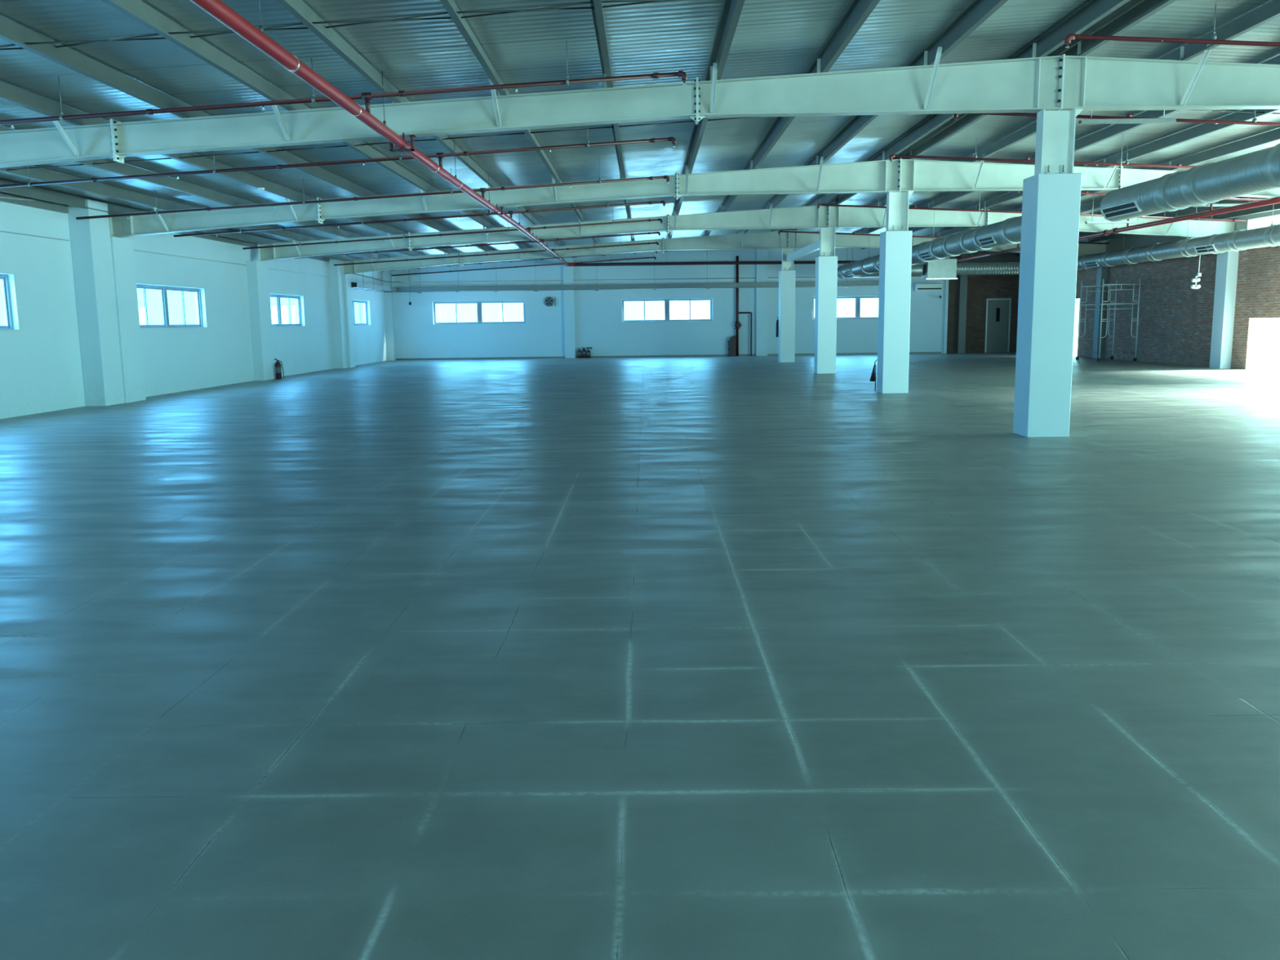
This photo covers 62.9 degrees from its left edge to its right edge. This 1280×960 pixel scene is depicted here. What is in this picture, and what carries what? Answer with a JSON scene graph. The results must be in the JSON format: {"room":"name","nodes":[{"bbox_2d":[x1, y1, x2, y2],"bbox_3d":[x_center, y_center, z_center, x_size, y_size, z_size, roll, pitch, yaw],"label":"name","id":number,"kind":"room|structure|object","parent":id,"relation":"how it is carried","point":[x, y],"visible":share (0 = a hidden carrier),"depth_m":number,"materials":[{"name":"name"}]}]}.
{"room":"factory floor","nodes":[
{"label":"factory floor","id":0,"kind":"room"},
{"bbox_2d":[0,201,387,418],"bbox_3d":[-10.914,-3.308,19.617,0.220,3.926,50.110,-1,9,0],"label":"wall","id":1,"kind":"structure","parent":0,"point":[41,366],"depth_m":23.99,"materials":[{"name":"white paint"}]},
{"bbox_2d":[0,274,18,330],"bbox_3d":[-10.907,-2.786,16.247,0.168,0.960,3.850,-1,9,0],"label":"window","id":2,"kind":"structure","parent":1,"relation":"in","point":[4,277],"depth_m":18.09,"materials":[{"name":"silver metal"}]},
{"bbox_2d":[67,199,146,406],"bbox_3d":[-10.578,-3.486,20.832,0.440,3.906,1.570,-1,9,0],"label":"column","id":3,"kind":"structure","parent":1,"relation":"attached to","point":[104,264],"depth_m":20.36,"materials":[{"name":"white paint"}]},
{"bbox_2d":[108,151,1279,237],"bbox_3d":[2.845,-5.685,20.486,26.820,1.485,0.803,-1,9,0],"label":"girder","id":4,"kind":"object","parent":3,"relation":"on","point":[900,175],"visible":0.77,"depth_m":20.74,"materials":[{"name":"metal"}]},
{"bbox_2d":[0,15,512,262],"bbox_3d":[-5.524,-5.485,19.265,0.126,0.195,49.640,-1,9,0],"label":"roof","id":5,"kind":"structure","parent":4,"relation":"on","point":[11,32],"depth_m":11.30,"materials":[{"name":"metal"}]},
{"bbox_2d":[23,33,166,48],"bbox_3d":[-4.932,-4.083,9.723,1.291,0.189,0.555,-1,9,0],"label":"brace","id":6,"kind":"object","parent":5,"relation":"attached to","point":[128,38],"visible":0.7,"depth_m":9.67,"materials":[{"name":"grey metal"}]},
{"bbox_2d":[701,0,879,235],"bbox_3d":[2.228,-5.994,19.148,0.126,0.195,49.640,-1,9,0],"label":"roof purlin","id":7,"kind":"structure","parent":4,"relation":"on","point":[859,11],"depth_m":12.05,"materials":[{"name":"metal"}]},
{"bbox_2d":[735,0,1008,234],"bbox_3d":[3.520,-6.079,19.128,0.126,0.195,49.640,-1,9,0],"label":"purlin","id":8,"kind":"structure","parent":4,"relation":"on","point":[978,11],"depth_m":12.15,"materials":[{"name":"metal"}]},
{"bbox_2d":[787,0,1176,230],"bbox_3d":[5.355,-6.173,19.105,0.126,0.195,49.640,-1,9,0],"label":"purlin","id":9,"kind":"structure","parent":4,"relation":"on","point":[1146,8],"depth_m":12.29,"materials":[{"name":"metal"}]},
{"bbox_2d":[136,284,206,328],"bbox_3d":[-10.867,-3.968,24.063,0.168,0.960,3.820,-1,9,0],"label":"window","id":10,"kind":"structure","parent":1,"relation":"in","point":[163,289],"depth_m":24.07,"materials":[{"name":"silver metal"}]},
{"bbox_2d":[133,249,246,265],"bbox_3d":[-10.766,-4.912,25.103,0.032,0.872,7.200,-1,9,0],"label":"conduit","id":11,"kind":"object","parent":1,"relation":"attached to","point":[134,250],"visible":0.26,"depth_m":24.84,"materials":[{"name":"grey"}]},
{"bbox_2d":[0,191,384,271],"bbox_3d":[-10.798,-5.083,19.170,0.060,0.286,49.320,-1,9,0],"label":"trim","id":12,"kind":"structure","parent":1,"relation":"attached to","point":[37,203],"depth_m":19.38,"materials":[{"name":"metal"}]},
{"bbox_2d":[246,261,275,380],"bbox_3d":[-10.610,-4.443,29.320,0.280,3.260,0.900,-1,9,0],"label":"column","id":13,"kind":"structure","parent":1,"relation":"attached to","point":[258,281],"depth_m":29.04,"materials":[{"name":"white paint"}]},
{"bbox_2d":[257,198,1236,262],"bbox_3d":[2.886,-6.897,28.492,26.820,1.485,0.803,-1,9,0],"label":"girder","id":14,"kind":"object","parent":13,"relation":"on","point":[809,216],"visible":0.74,"depth_m":28.73,"materials":[{"name":"metal"}]},
{"bbox_2d":[101,0,543,260],"bbox_3d":[-4.232,-5.570,19.245,0.126,0.195,49.640,-1,9,0],"label":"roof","id":15,"kind":"structure","parent":14,"relation":"on","point":[138,11],"depth_m":10.82,"materials":[{"name":"metal"}]},
{"bbox_2d":[590,0,635,253],"bbox_3d":[-0.356,-5.824,19.187,0.126,0.195,49.640,-1,9,0],"label":"roof purlin","id":16,"kind":"structure","parent":14,"relation":"on","point":[597,14],"depth_m":11.40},
{"bbox_2d":[456,1,594,18],"bbox_3d":[-1.056,-4.337,9.664,1.291,0.189,0.555,-1,9,0],"label":"brace","id":17,"kind":"object","parent":16,"relation":"attached to","point":[546,8],"visible":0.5,"depth_m":9.63,"materials":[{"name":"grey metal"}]},
{"bbox_2d":[601,0,681,8],"bbox_3d":[0.236,-4.422,9.645,1.291,0.189,0.555,-1,9,0],"label":"brace","id":18,"kind":"object","parent":16,"relation":"attached to","point":[641,2],"visible":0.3,"depth_m":9.64,"materials":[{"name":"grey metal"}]},
{"bbox_2d":[270,293,304,327],"bbox_3d":[-10.829,-5.101,31.547,0.168,0.960,3.840,-1,9,0],"label":"window","id":19,"kind":"structure","parent":1,"relation":"in","point":[277,296],"depth_m":32.08,"materials":[{"name":"silver metal"}]},
{"bbox_2d":[328,257,355,368],"bbox_3d":[-10.515,-5.930,36.983,0.400,3.906,1.200,-1,9,0],"label":"column","id":20,"kind":"structure","parent":1,"relation":"attached to","point":[340,283],"depth_m":36.64,"materials":[{"name":"white paint"}]},
{"bbox_2d":[342,228,1106,274],"bbox_3d":[2.928,-8.108,36.498,26.820,1.485,0.803,-1,9,0],"label":"girder","id":21,"kind":"object","parent":20,"relation":"on","point":[762,240],"visible":0.71,"depth_m":36.75,"materials":[{"name":"metal"}]},
{"bbox_2d":[351,299,370,325],"bbox_3d":[-10.787,-6.310,39.541,0.168,0.960,3.870,-1,9,0],"label":"window","id":22,"kind":"structure","parent":1,"relation":"in","point":[353,301],"depth_m":40.48,"materials":[{"name":"silver metal"}]},
{"bbox_2d":[382,270,395,360],"bbox_3d":[-10.528,-6.995,44.023,0.300,3.906,0.300,-1,9,0],"label":"column","id":23,"kind":"structure","parent":1,"relation":"attached to","point":[388,296],"depth_m":43.93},
{"bbox_2d":[0,352,1279,959],"bbox_3d":[2.771,-1.405,19.834,27.540,0.250,50.110,-1,9,0],"label":"floor","id":24,"kind":"structure","parent":0,"point":[708,657],"depth_m":4.58,"materials":[{"name":"concrete"}]},
{"bbox_2d":[274,358,284,378],"bbox_3d":[-10.313,-3.181,29.882,0.217,0.590,0.174,5,10,32],"label":"fire extinguisher","id":25,"kind":"object","parent":24,"relation":"on","point":[277,365],"visible":1,"depth_m":29.84,"materials":[{"name":"red paint"}]},
{"bbox_2d":[727,335,736,355],"bbox_3d":[3.864,-5.652,44.112,0.350,0.860,0.240,-1,9,0],"label":"station","id":26,"kind":"object","parent":24,"relation":"on","point":[731,348],"visible":1,"depth_m":44.00,"materials":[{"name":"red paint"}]},
{"bbox_2d":[734,255,741,355],"bbox_3d":[4.091,-7.270,43.823,0.228,4.140,0.358,-2,9,-11],"label":"riser pipe","id":27,"kind":"object","parent":24,"relation":"on","point":[737,324],"visible":1,"depth_m":43.86,"materials":[{"name":"metal"}]},
{"bbox_2d":[777,270,795,362],"bbox_3d":[5.204,-5.789,37.117,0.520,3.190,0.524,-1,9,0],"label":"boxed column","id":28,"kind":"structure","parent":24,"relation":"on","point":[786,342],"depth_m":36.88,"materials":[{"name":"white paint"}]},
{"bbox_2d":[781,248,794,271],"bbox_3d":[5.199,-7.748,36.821,0.430,0.772,0.260,-1,9,0],"label":"column","id":29,"kind":"structure","parent":28,"relation":"on","point":[785,265],"depth_m":36.81,"materials":[{"name":"silver metal"}]},
{"bbox_2d":[813,256,837,373],"bbox_3d":[5.163,-4.578,29.111,0.520,3.190,0.524,-1,9,0],"label":"boxed column","id":30,"kind":"structure","parent":24,"relation":"on","point":[826,267],"depth_m":28.88,"materials":[{"name":"white paint"}]},
{"bbox_2d":[819,227,835,256],"bbox_3d":[5.158,-6.537,28.814,0.430,0.772,0.260,-1,9,0],"label":"column","id":31,"kind":"structure","parent":30,"relation":"on","point":[827,236],"depth_m":28.80,"materials":[{"name":"silver metal"}]},
{"bbox_2d":[786,240,819,262],"bbox_3d":[5.183,-7.176,32.812,0.140,0.220,7.858,-1,9,0],"label":"tie beam","id":32,"kind":"structure","parent":31,"relation":"attached to","point":[814,246],"depth_m":32.70,"materials":[{"name":"metal"}]},
{"bbox_2d":[876,231,911,393],"bbox_3d":[5.122,-3.366,21.105,0.520,3.190,0.524,-1,9,0],"label":"boxed column","id":33,"kind":"structure","parent":24,"relation":"on","point":[895,246],"depth_m":20.88,"materials":[{"name":"white paint"}]},
{"bbox_2d":[885,191,909,231],"bbox_3d":[5.117,-5.325,20.808,0.430,0.772,0.260,-1,9,0],"label":"column","id":34,"kind":"structure","parent":33,"relation":"on","point":[897,202],"depth_m":20.79,"materials":[{"name":"silver metal"}]},
{"bbox_2d":[1013,173,1081,436],"bbox_3d":[5.081,-2.155,13.098,0.520,3.190,0.524,-1,9,0],"label":"boxed column","id":35,"kind":"structure","parent":24,"relation":"on","point":[1048,262],"depth_m":12.89,"materials":[{"name":"white paint"}]},
{"bbox_2d":[1034,108,1076,175],"bbox_3d":[5.076,-4.114,12.802,0.430,0.772,0.260,-1,9,0],"label":"column","id":36,"kind":"structure","parent":35,"relation":"on","point":[1055,130],"depth_m":12.78,"materials":[{"name":"silver metal"}]},
{"bbox_2d":[0,42,1279,168],"bbox_3d":[2.804,-4.474,12.480,26.820,1.485,0.803,-1,9,0],"label":"girder","id":37,"kind":"object","parent":36,"relation":"on","point":[1035,84],"visible":0.99,"depth_m":12.73,"materials":[{"name":"metal"}]},
{"bbox_2d":[0,179,394,271],"bbox_3d":[-10.483,-5.159,19.339,0.126,0.195,49.640,-1,9,0],"label":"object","id":38,"kind":"structure","parent":37,"relation":"on","point":[25,191],"depth_m":19.63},
{"bbox_2d":[0,165,419,268],"bbox_3d":[-9.394,-5.231,19.323,0.126,0.195,49.640,-1,9,0],"label":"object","id":39,"kind":"structure","parent":37,"relation":"on","point":[38,174],"depth_m":18.90,"materials":[{"name":"metal"}]},
{"bbox_2d":[0,125,451,266],"bbox_3d":[-8.105,-5.315,19.303,0.126,0.195,49.640,-1,9,0],"label":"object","id":40,"kind":"structure","parent":37,"relation":"on","point":[123,169],"depth_m":18.72,"materials":[{"name":"metal"}]},
{"bbox_2d":[0,80,481,264],"bbox_3d":[-6.816,-5.400,19.284,0.126,0.195,49.640,-1,9,0],"label":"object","id":41,"kind":"structure","parent":37,"relation":"on","point":[9,93],"depth_m":15.83,"materials":[{"name":"metal"}]},
{"bbox_2d":[275,0,573,257],"bbox_3d":[-2.940,-5.655,19.226,0.126,0.195,49.640,-1,9,0],"label":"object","id":42,"kind":"structure","parent":37,"relation":"on","point":[299,9],"depth_m":11.01,"materials":[{"name":"metal"}]},
{"bbox_2d":[168,22,308,38],"bbox_3d":[-3.640,-4.168,9.703,1.291,0.189,0.555,-1,9,0],"label":"brace","id":43,"kind":"object","parent":42,"relation":"attached to","point":[219,32],"visible":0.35,"depth_m":9.62,"materials":[{"name":"grey metal"}]},
{"bbox_2d":[311,12,451,28],"bbox_3d":[-2.348,-4.253,9.684,1.291,0.189,0.555,-1,9,0],"label":"brace","id":44,"kind":"object","parent":42,"relation":"attached to","point":[408,18],"visible":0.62,"depth_m":9.65,"materials":[{"name":"grey metal"}]},
{"bbox_2d":[189,0,575,266],"bbox_3d":[-2.963,-5.357,19.110,0.484,0.766,49.162,-1,9,0],"label":"pipe","id":45,"kind":"object","parent":42,"relation":"hanging from","point":[220,11],"visible":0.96,"depth_m":9.96,"materials":[{"name":"metal"}]},
{"bbox_2d":[0,125,675,187],"bbox_3d":[-4.962,-4.760,15.255,10.980,0.981,0.074,-1,9,0],"label":"pipe","id":46,"kind":"object","parent":45,"relation":"attached to","point":[440,156],"visible":0.95,"depth_m":15.25,"materials":[{"name":"metal"}]},
{"bbox_2d":[0,43,687,128],"bbox_3d":[-4.982,-4.154,11.251,10.980,0.981,0.074,-1,9,0],"label":"pipe","id":47,"kind":"object","parent":45,"relation":"attached to","point":[367,96],"visible":0.97,"depth_m":11.23,"materials":[{"name":"metal"}]},
{"bbox_2d":[75,157,670,219],"bbox_3d":[-4.941,-5.366,19.259,10.980,0.981,0.074,-1,9,0],"label":"pipe","id":48,"kind":"object","parent":45,"relation":"attached to","point":[482,190],"visible":0.98,"depth_m":19.27,"materials":[{"name":"metal"}]},
{"bbox_2d":[173,200,665,237],"bbox_3d":[-4.921,-5.972,23.264,10.980,0.981,0.074,-1,9,0],"label":"pipe","id":49,"kind":"object","parent":45,"relation":"attached to","point":[510,213],"visible":0.93,"depth_m":23.27,"materials":[{"name":"metal"}]},
{"bbox_2d":[242,213,662,249],"bbox_3d":[-4.900,-6.578,27.268,10.980,0.981,0.074,-1,9,0],"label":"pipe","id":50,"kind":"object","parent":45,"relation":"attached to","point":[529,228],"visible":0.94,"depth_m":27.28,"materials":[{"name":"metal"}]},
{"bbox_2d":[293,231,660,258],"bbox_3d":[-4.880,-7.184,31.272,10.980,0.981,0.074,-1,9,0],"label":"pipe","id":51,"kind":"object","parent":45,"relation":"attached to","point":[658,233],"visible":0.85,"depth_m":31.27,"materials":[{"name":"metal"}]},
{"bbox_2d":[333,241,658,266],"bbox_3d":[-4.859,-7.790,35.277,10.980,0.981,0.074,-1,9,0],"label":"pipe","id":52,"kind":"object","parent":45,"relation":"attached to","point":[655,242],"visible":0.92,"depth_m":35.28,"materials":[{"name":"metal"}]},
{"bbox_2d":[391,256,656,275],"bbox_3d":[-4.818,-9.002,43.285,10.980,0.981,0.074,-1,9,0],"label":"pipe","id":53,"kind":"object","parent":45,"relation":"attached to","point":[624,259],"visible":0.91,"depth_m":43.30,"materials":[{"name":"metal"}]},
{"bbox_2d":[404,250,657,269],"bbox_3d":[-4.838,-8.396,39.281,10.980,0.981,0.074,-1,9,0],"label":"pipe","id":54,"kind":"object","parent":45,"relation":"attached to","point":[656,251],"visible":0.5,"depth_m":39.29,"materials":[{"name":"metal"}]},
{"bbox_2d":[440,0,604,256],"bbox_3d":[-1.648,-5.739,19.206,0.126,0.195,49.640,-1,9,0],"label":"roof purlin","id":55,"kind":"structure","parent":37,"relation":"on","point":[450,6],"depth_m":11.23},
{"bbox_2d":[665,0,744,252],"bbox_3d":[0.936,-5.909,19.167,0.126,0.195,49.640,-1,9,0],"label":"roof purlin","id":56,"kind":"structure","parent":37,"relation":"on","point":[732,9],"depth_m":11.75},
{"bbox_2d":[769,0,1129,231],"bbox_3d":[4.825,-6.165,19.108,0.126,0.195,49.640,-1,9,0],"label":"purlin","id":57,"kind":"structure","parent":37,"relation":"on","point":[1092,11],"depth_m":12.34,"materials":[{"name":"metal"}]},
{"bbox_2d":[856,54,1279,233],"bbox_3d":[7.887,-6.066,19.108,0.126,0.195,49.640,-1,9,0],"label":"roof purlin","id":58,"kind":"structure","parent":37,"relation":"on","point":[1113,131],"depth_m":17.90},
{"bbox_2d":[837,191,1022,279],"bbox_3d":[7.926,-7.059,30.335,0.589,1.619,21.580,-1,9,0],"label":"spiral duct","id":59,"kind":"object","parent":58,"relation":"hanging from","point":[1008,231],"visible":0.74,"depth_m":25.69,"materials":[{"name":"metal"}]},
{"bbox_2d":[918,250,932,259],"bbox_3d":[7.737,-6.088,28.268,0.186,0.218,0.951,-1,9,0],"label":"grille","id":60,"kind":"object","parent":59,"relation":"attached to","point":[925,255],"depth_m":28.28,"materials":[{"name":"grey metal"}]},
{"bbox_2d":[977,234,996,246],"bbox_3d":[7.749,-5.341,23.324,0.186,0.218,0.951,-1,9,0],"label":"grille","id":61,"kind":"object","parent":59,"relation":"attached to","point":[984,240],"depth_m":23.31,"materials":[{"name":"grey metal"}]},
{"bbox_2d":[1099,133,1279,222],"bbox_3d":[7.975,-4.207,11.484,0.595,1.604,12.053,-1,9,-1],"label":"spiral duct","id":62,"kind":"object","parent":58,"relation":"hanging from","point":[1259,171],"visible":1,"depth_m":14.59,"materials":[{"name":"metal"}]},
{"bbox_2d":[1100,199,1142,219],"bbox_3d":[7.751,-4.361,16.847,0.192,0.218,1.201,-1,9,0],"label":"grille","id":63,"kind":"object","parent":62,"relation":"attached to","point":[1116,209],"depth_m":16.85,"materials":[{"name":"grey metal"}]},
{"bbox_2d":[862,109,1279,248],"bbox_3d":[9.177,-6.012,19.109,0.126,0.195,49.640,-1,9,0],"label":"roof purlin","id":64,"kind":"structure","parent":37,"relation":"on","point":[1204,129],"depth_m":18.28,"materials":[{"name":"metal"}]},
{"bbox_2d":[872,0,1279,206],"bbox_3d":[6.596,-6.121,19.106,0.126,0.195,49.640,-1,9,0],"label":"purlin","id":65,"kind":"structure","parent":37,"relation":"on","point":[1270,11],"depth_m":12.09,"materials":[{"name":"metal"}]},
{"bbox_2d":[1080,200,1101,213],"bbox_3d":[11.759,-5.903,19.112,0.126,0.195,49.640,-1,9,0],"label":"roof purlin","id":66,"kind":"structure","parent":37,"relation":"on","point":[1095,205],"depth_m":27.40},
{"bbox_2d":[927,128,1279,236],"bbox_3d":[10.468,-5.958,19.111,0.126,0.195,49.640,-1,9,0],"label":"roof purlin","id":67,"kind":"structure","parent":37,"relation":"on","point":[1273,135],"depth_m":19.04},
{"bbox_2d":[986,196,1269,253],"bbox_3d":[14.341,-5.795,19.116,0.126,0.195,49.640,-1,9,0],"label":"roof purlin","id":68,"kind":"structure","parent":37,"relation":"on","point":[1188,211],"depth_m":27.10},
{"bbox_2d":[1017,203,1279,255],"bbox_3d":[15.631,-5.740,19.117,0.126,0.195,49.640,-1,9,0],"label":"roof purlin","id":69,"kind":"structure","parent":37,"relation":"on","point":[1276,206],"depth_m":27.90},
{"bbox_2d":[1075,278,1141,361],"bbox_3d":[15.550,-5.305,34.811,1.300,2.660,1.759,-1,9,0],"label":"scaffold tower","id":70,"kind":"object","parent":24,"relation":"on","point":[1135,358],"visible":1,"depth_m":34.15,"materials":[{"name":"metal"}]},
{"bbox_2d":[0,0,1279,259],"bbox_3d":[3.264,-5.857,19.158,29.200,0.946,50.670,-1,9,0],"label":"ceiling","id":71,"kind":"structure","parent":0,"point":[771,37],"depth_m":12.59,"materials":[{"name":"metal"}]},
{"bbox_2d":[351,248,879,293],"bbox_3d":[0.041,-8.412,40.422,20.880,1.948,6.450,-1,9,0],"label":"cable tray","id":72,"kind":"object","parent":71,"relation":"hanging from","point":[369,286],"visible":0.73,"depth_m":43.41,"materials":[{"name":"metal"}]},
{"bbox_2d":[351,281,396,292],"bbox_3d":[-10.233,-7.447,40.454,0.250,0.200,6.120,-1,9,0],"label":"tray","id":73,"kind":"object","parent":72,"relation":"on","point":[370,286],"depth_m":39.70,"materials":[{"name":"metal"}]},
{"bbox_2d":[574,250,921,266],"bbox_3d":[4.975,-9.371,43.260,15.330,1.004,0.124,-1,9,0],"label":"pipe","id":74,"kind":"object","parent":71,"relation":"hanging from","point":[852,260],"visible":0.62,"depth_m":43.28,"materials":[{"name":"metal"}]},
{"bbox_2d":[919,257,957,280],"bbox_3d":[11.047,-8.219,38.700,1.150,1.613,1.000,-1,9,0],"label":"box","id":75,"kind":"object","parent":71,"relation":"hanging from","point":[943,268],"visible":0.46,"depth_m":38.33,"materials":[{"name":"metal"}]},
{"bbox_2d":[853,264,924,277],"bbox_3d":[9.372,-7.886,39.496,2.835,0.420,0.550,4,10,31],"label":"duct","id":76,"kind":"object","parent":75,"relation":"attached to","point":[916,269],"visible":0.31,"depth_m":38.81,"materials":[{"name":"metal"}]},
{"bbox_2d":[1084,195,1144,223],"bbox_3d":[11.600,-6.645,25.535,1.400,0.743,0.100,-1,9,0],"label":"channel","id":77,"kind":"object","parent":71,"relation":"hanging from","point":[1137,220],"visible":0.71,"depth_m":25.54,"materials":[{"name":"metal"}]},
{"bbox_2d":[956,207,1279,275],"bbox_3d":[14.696,-6.694,28.586,3.589,1.250,21.521,-2,9,-7],"label":"spiral duct","id":78,"kind":"object","parent":71,"relation":"hanging from","point":[1269,236],"visible":0.87,"depth_m":29.07,"materials":[{"name":"metal"}]},
{"bbox_2d":[1194,243,1217,253],"bbox_3d":[14.569,-5.959,26.936,0.178,0.218,0.952,-1,9,2],"label":"grille","id":79,"kind":"object","parent":78,"relation":"attached to","point":[1200,248],"depth_m":26.93,"materials":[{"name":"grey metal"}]},
{"bbox_2d":[956,196,1279,262],"bbox_3d":[12.652,-6.603,25.790,0.156,0.754,35.104,-1,9,0],"label":"pipe","id":80,"kind":"object","parent":71,"relation":"hanging from","point":[1277,200],"visible":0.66,"depth_m":25.04,"materials":[{"name":"metal"}]},
{"bbox_2d":[777,230,1109,247],"bbox_3d":[10.194,-8.223,35.134,11.110,0.990,0.068,-1,9,0],"label":"pipe","id":81,"kind":"object","parent":80,"relation":"attached to","point":[780,231],"visible":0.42,"depth_m":35.13,"materials":[{"name":"metal"}]},
{"bbox_2d":[817,201,1246,226],"bbox_3d":[10.152,-7.011,27.125,11.110,0.990,0.068,-1,9,0],"label":"pipe","id":82,"kind":"object","parent":80,"relation":"attached to","point":[984,210],"visible":0.65,"depth_m":27.12,"materials":[{"name":"metal"}]},
{"bbox_2d":[888,141,1195,168],"bbox_3d":[10.111,-5.800,19.116,11.110,0.990,0.068,-1,9,0],"label":"pipe","id":83,"kind":"object","parent":80,"relation":"attached to","point":[1027,158],"visible":0.78,"depth_m":19.11,"materials":[{"name":"metal"}]},
{"bbox_2d":[953,109,1279,125],"bbox_3d":[10.091,-5.194,15.112,11.110,0.990,0.068,-1,9,0],"label":"pipe","id":84,"kind":"object","parent":80,"relation":"attached to","point":[1254,122],"visible":0.67,"depth_m":15.11,"materials":[{"name":"metal"}]},
{"bbox_2d":[1003,191,1266,210],"bbox_3d":[10.132,-6.406,23.121,11.110,0.990,0.068,-1,9,0],"label":"pipe","id":85,"kind":"object","parent":80,"relation":"attached to","point":[1086,192],"visible":0.15,"depth_m":23.12,"materials":[{"name":"metal"}]},
{"bbox_2d":[1064,4,1279,48],"bbox_3d":[10.070,-4.588,11.108,11.110,0.990,0.068,-1,9,0],"label":"pipe","id":86,"kind":"object","parent":80,"relation":"attached to","point":[1213,40],"visible":1,"depth_m":11.10,"materials":[{"name":"metal"}]},
{"bbox_2d":[1078,110,1176,124],"bbox_3d":[6.739,-5.238,14.445,1.300,0.602,0.100,-1,9,0],"label":"channel","id":87,"kind":"object","parent":71,"relation":"hanging from","point":[1118,121],"visible":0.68,"depth_m":14.44,"materials":[{"name":"metal"}]},
{"bbox_2d":[391,247,946,358],"bbox_3d":[1.076,-7.609,44.133,23.520,4.795,0.220,-1,9,0],"label":"wall","id":88,"kind":"structure","parent":0,"point":[599,326],"depth_m":44.10,"materials":[{"name":"white paint"}]},
{"bbox_2d":[433,300,525,324],"bbox_3d":[-6.783,-7.071,44.231,3.890,0.960,0.168,-1,9,0],"label":"window","id":89,"kind":"structure","parent":88,"relation":"in","point":[478,303],"depth_m":44.23,"materials":[{"name":"silver metal"}]},
{"bbox_2d":[562,257,575,358],"bbox_3d":[-2.981,-7.296,44.010,0.440,4.314,0.160,-1,9,0],"label":"column","id":90,"kind":"structure","parent":88,"relation":"attached to","point":[568,271],"depth_m":43.98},
{"bbox_2d":[353,273,920,282],"bbox_3d":[0.861,-8.022,40.711,23.054,0.228,6.314,-1,9,0],"label":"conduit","id":91,"kind":"object","parent":88,"relation":"attached to","point":[353,273],"visible":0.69,"depth_m":43.83,"materials":[{"name":"metal"}]},
{"bbox_2d":[622,297,712,322],"bbox_3d":[1.147,-7.164,44.176,3.810,0.960,0.168,-1,9,0],"label":"window","id":92,"kind":"structure","parent":88,"relation":"in","point":[666,300],"depth_m":44.18,"materials":[{"name":"silver metal"}]},
{"bbox_2d":[395,351,941,359],"bbox_3d":[1.195,-5.257,44.370,23.100,0.070,0.010,-1,9,0],"label":"baseboard","id":93,"kind":"structure","parent":88,"relation":"attached to","point":[768,354],"depth_m":44.38,"materials":[{"name":"metal"}]},
{"bbox_2d":[755,248,768,355],"bbox_3d":[5.115,-7.606,43.921,0.480,4.750,0.160,-1,9,0],"label":"column","id":94,"kind":"structure","parent":88,"relation":"attached to","point":[762,255],"depth_m":43.88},
{"bbox_2d":[812,296,878,319],"bbox_3d":[9.186,-7.259,44.120,3.870,0.960,0.168,-1,9,0],"label":"window","id":95,"kind":"structure","parent":88,"relation":"in","point":[857,316],"depth_m":44.13,"materials":[{"name":"silver metal"}]},
{"bbox_2d":[914,283,942,290],"bbox_3d":[12.059,-8.055,43.726,1.100,0.280,0.320,-1,9,0],"label":"air conditioner","id":96,"kind":"object","parent":88,"relation":"attached to","point":[928,286],"visible":1,"depth_m":43.58,"materials":[{"name":"white plastic"}]},
{"bbox_2d":[942,257,948,353],"bbox_3d":[12.857,-7.511,43.926,0.120,4.364,0.100,-1,9,0],"label":"trim","id":97,"kind":"structure","parent":88,"relation":"attached to","point":[946,293],"depth_m":43.98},
{"bbox_2d":[946,250,1020,353],"bbox_3d":[14.627,-7.565,44.070,3.580,4.382,0.220,-1,9,0],"label":"brick wall","id":98,"kind":"structure","parent":0,"point":[980,287],"depth_m":43.97,"materials":[{"name":"brick"}]},
{"bbox_2d":[956,253,968,353],"bbox_3d":[13.517,-7.495,43.874,0.300,4.331,0.200,-1,9,0],"label":"trim","id":99,"kind":"structure","parent":98,"relation":"attached to","point":[962,286],"depth_m":43.86,"materials":[{"name":"grey"}]},
{"bbox_2d":[984,297,1011,352],"bbox_3d":[15.081,-6.538,44.208,1.100,2.500,0.290,-1,9,0],"label":"door","id":100,"kind":"structure","parent":98,"relation":"in","point":[997,321],"depth_m":44.12,"materials":[{"name":"metal"}]},
{"bbox_2d":[1075,209,1279,369],"bbox_3d":[16.402,-3.759,19.408,0.220,4.187,50.110,-1,9,0],"label":"wall","id":101,"kind":"structure","parent":0,"point":[1175,324],"depth_m":31.88,"materials":[{"name":"red brick"}]},
{"bbox_2d":[1092,266,1107,358],"bbox_3d":[16.276,-6.073,37.017,0.220,3.500,0.400,-1,9,0],"label":"trim","id":102,"kind":"structure","parent":101,"relation":"attached to","point":[1102,272],"depth_m":36.94,"materials":[{"name":"metal"}]},
{"bbox_2d":[1209,250,1239,368],"bbox_3d":[16.195,-4.871,29.010,0.300,3.520,0.560,-1,9,0],"label":"column","id":103,"kind":"structure","parent":101,"relation":"attached to","point":[1227,262],"depth_m":28.88,"materials":[{"name":"white paint"}]},
{"bbox_2d":[1262,317,1272,363],"bbox_3d":[19.517,-5.940,39.709,5.780,2.850,5.500,-1,9,0],"label":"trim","id":104,"kind":"structure","parent":101,"relation":"attached to","point":[1268,321],"depth_m":37.10,"materials":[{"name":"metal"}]},
{"label":"outside","id":105,"kind":"structure","parent":0,"visible":0},
{"bbox_2d":[1072,328,1279,371],"bbox_3d":[5.175,-2.755,29.898,150.000,0.150,180.000,-1,9,0],"label":"ground","id":106,"kind":"structure","parent":105,"point":[1273,365],"depth_m":50.71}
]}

